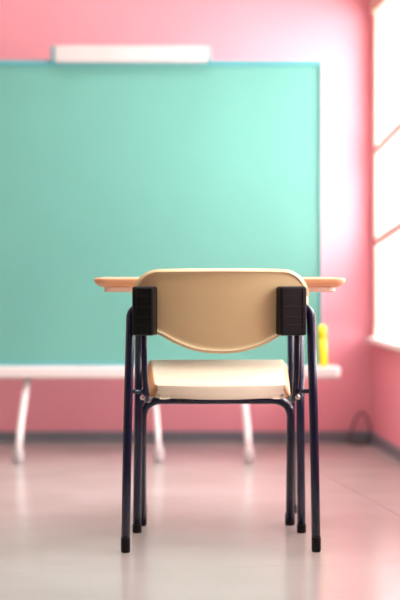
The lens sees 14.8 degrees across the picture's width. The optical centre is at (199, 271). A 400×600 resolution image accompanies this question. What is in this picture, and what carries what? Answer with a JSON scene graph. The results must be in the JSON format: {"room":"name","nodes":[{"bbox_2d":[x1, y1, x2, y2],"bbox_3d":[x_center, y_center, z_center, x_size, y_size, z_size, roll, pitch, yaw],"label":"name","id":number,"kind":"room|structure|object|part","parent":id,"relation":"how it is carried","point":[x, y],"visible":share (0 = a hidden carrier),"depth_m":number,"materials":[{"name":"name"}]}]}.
{"room":"classroom","nodes":[
{"label":"classroom","id":0,"kind":"room"},
{"bbox_2d":[0,0,371,430],"bbox_3d":[-1.784,-0.635,6.800,5.071,2.750,0.120,0,0,0],"label":"wall","id":1,"kind":"structure","parent":0,"point":[338,33],"depth_m":6.74,"materials":[{"name":"pink paint"}]},
{"bbox_2d":[0,431,368,441],"bbox_3d":[-1.724,0.717,6.732,4.951,0.046,0.016,0,0,0],"label":"baseboard","id":2,"kind":"structure","parent":1,"relation":"attached to","point":[5,436],"depth_m":6.72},
{"bbox_2d":[0,442,399,599],"bbox_3d":[-1.100,0.790,2.370,6.600,0.100,9.140,0,0,0],"label":"floor","id":3,"kind":"structure","parent":0,"point":[215,529],"depth_m":4.49,"materials":[{"name":"tile"}]},
{"bbox_2d":[0,60,340,463],"bbox_3d":[-0.264,-0.052,6.080,1.638,1.584,0.241,0,0,0],"label":"chalkboard","id":4,"kind":"object","parent":3,"relation":"on","point":[107,169],"visible":0.88,"depth_m":6.16,"materials":[{"name":"teal paint"}]},
{"bbox_3d":[-0.695,0.554,6.050,0.034,0.294,0.167,0,0,9],"label":"leg","id":5,"kind":"part","parent":4,"relation":"part of","materials":[{"name":"white metal"}]},
{"bbox_2d":[51,45,210,62],"bbox_3d":[-0.273,-0.865,6.146,0.633,0.068,0.081,0,0,0],"label":"bar","id":6,"kind":"object","parent":4,"relation":"on","point":[59,53],"visible":1,"depth_m":6.11,"materials":[{"name":"paint"}]},
{"bbox_3d":[-0.174,0.554,6.080,0.026,0.292,0.183,0,0,-11],"label":"leg","id":7,"kind":"part","parent":4,"relation":"part of","materials":[{"name":"white metal"}]},
{"bbox_3d":[0.178,0.554,6.050,0.033,0.294,0.168,0,0,-11],"label":"leg","id":8,"kind":"part","parent":4,"relation":"part of","materials":[{"name":"white metal"}]},
{"bbox_2d":[318,325,326,366],"bbox_3d":[0.485,0.291,6.090,0.035,0.164,0.032,0,0,9],"label":"marker","id":9,"kind":"object","parent":4,"relation":"on","point":[322,337],"visible":1,"depth_m":6.08,"materials":[{"name":"yellow plastic"}]},
{"bbox_2d":[94,277,345,532],"bbox_3d":[0.056,0.378,4.516,0.702,0.723,0.473,0,0,0],"label":"school desk","id":10,"kind":"object","parent":3,"relation":"on","point":[110,284],"visible":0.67,"depth_m":4.37,"materials":[{"name":"brown wood"}]},
{"bbox_3d":[-0.175,0.395,4.382,0.032,0.678,0.024,0,0,27],"label":"leg","id":11,"kind":"part","parent":10,"relation":"part of","materials":[{"name":"black metal"}]},
{"bbox_3d":[0.281,0.395,4.738,0.030,0.678,0.023,0,0,-34],"label":"leg","id":12,"kind":"part","parent":10,"relation":"part of","materials":[{"name":"black metal"}]},
{"bbox_3d":[0.285,0.395,4.382,0.031,0.678,0.024,0,0,-34],"label":"leg","id":13,"kind":"part","parent":10,"relation":"part of","materials":[{"name":"black metal"}]},
{"bbox_2d":[121,268,320,552],"bbox_3d":[0.051,0.365,4.286,0.529,0.750,0.477,0,0,-1],"label":"chair","id":14,"kind":"object","parent":3,"relation":"on","point":[205,310],"visible":1,"depth_m":4.08,"materials":[{"name":"beige plastic"}]},
{"bbox_3d":[-0.173,0.405,4.089,0.077,0.658,0.026,0,0,-28],"label":"leg","id":15,"kind":"part","parent":14,"relation":"part of","materials":[{"name":"black metal"}]},
{"bbox_3d":[-0.112,0.545,4.458,0.138,0.384,0.120,0,0,-1],"label":"leg","id":16,"kind":"part","parent":14,"relation":"part of","materials":[{"name":"black metal"}]},
{"bbox_3d":[0.051,0.296,4.282,0.404,0.087,0.395,0,0,-1],"label":"seat","id":17,"kind":"part","parent":14,"relation":"part of","materials":[{"name":"beige wood"}]},
{"bbox_3d":[0.055,0.103,4.089,0.473,0.226,0.055,0,0,-1],"label":"backrest","id":18,"kind":"part","parent":14,"relation":"part of","materials":[{"name":"beige plastic"}]},
{"bbox_3d":[0.207,0.545,4.465,0.138,0.384,0.120,0,0,-1],"label":"leg","id":19,"kind":"part","parent":14,"relation":"part of","materials":[{"name":"black metal"}]},
{"bbox_3d":[0.284,0.405,4.098,0.077,0.658,0.026,0,0,25],"label":"leg","id":20,"kind":"part","parent":14,"relation":"part of","materials":[{"name":"black metal"}]},
{"bbox_2d":[344,412,371,444],"bbox_3d":[0.686,0.673,6.647,0.119,0.130,0.152,0,0,43],"label":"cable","id":21,"kind":"object","parent":3,"relation":"on","point":[348,440],"visible":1,"depth_m":6.67,"materials":[{"name":"rubber"}]},
{"bbox_2d":[372,2,399,447],"bbox_3d":[1.077,-0.635,2.302,0.120,2.750,8.900,0,0,-3],"label":"wall","id":22,"kind":"structure","parent":0,"point":[385,361],"depth_m":6.48,"materials":[{"name":"pink paint"}]},
{"bbox_2d":[366,0,399,351],"bbox_3d":[0.891,-0.444,4.945,0.135,1.502,3.500,0,0,-3],"label":"window","id":23,"kind":"structure","parent":22,"relation":"in","point":[386,263],"depth_m":6.55,"materials":[{"name":"paint"}]},
{"bbox_3d":[0.891,0.294,4.945,0.135,0.026,3.500,0,0,-3],"label":"sill","id":24,"kind":"part","parent":23,"relation":"part of","materials":[{"name":"paint"}]},
{"bbox_3d":[0.795,0.068,6.212,0.003,0.315,0.840,0,0,-3],"label":"frosted panel","id":25,"kind":"part","parent":23,"relation":"part of","materials":[{"name":"white glass"}]},
{"bbox_2d":[369,431,399,460],"bbox_3d":[1.010,0.717,2.289,0.016,0.046,8.884,0,0,-3],"label":"baseboard","id":26,"kind":"structure","parent":22,"relation":"attached to","point":[386,446],"depth_m":6.33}
]}

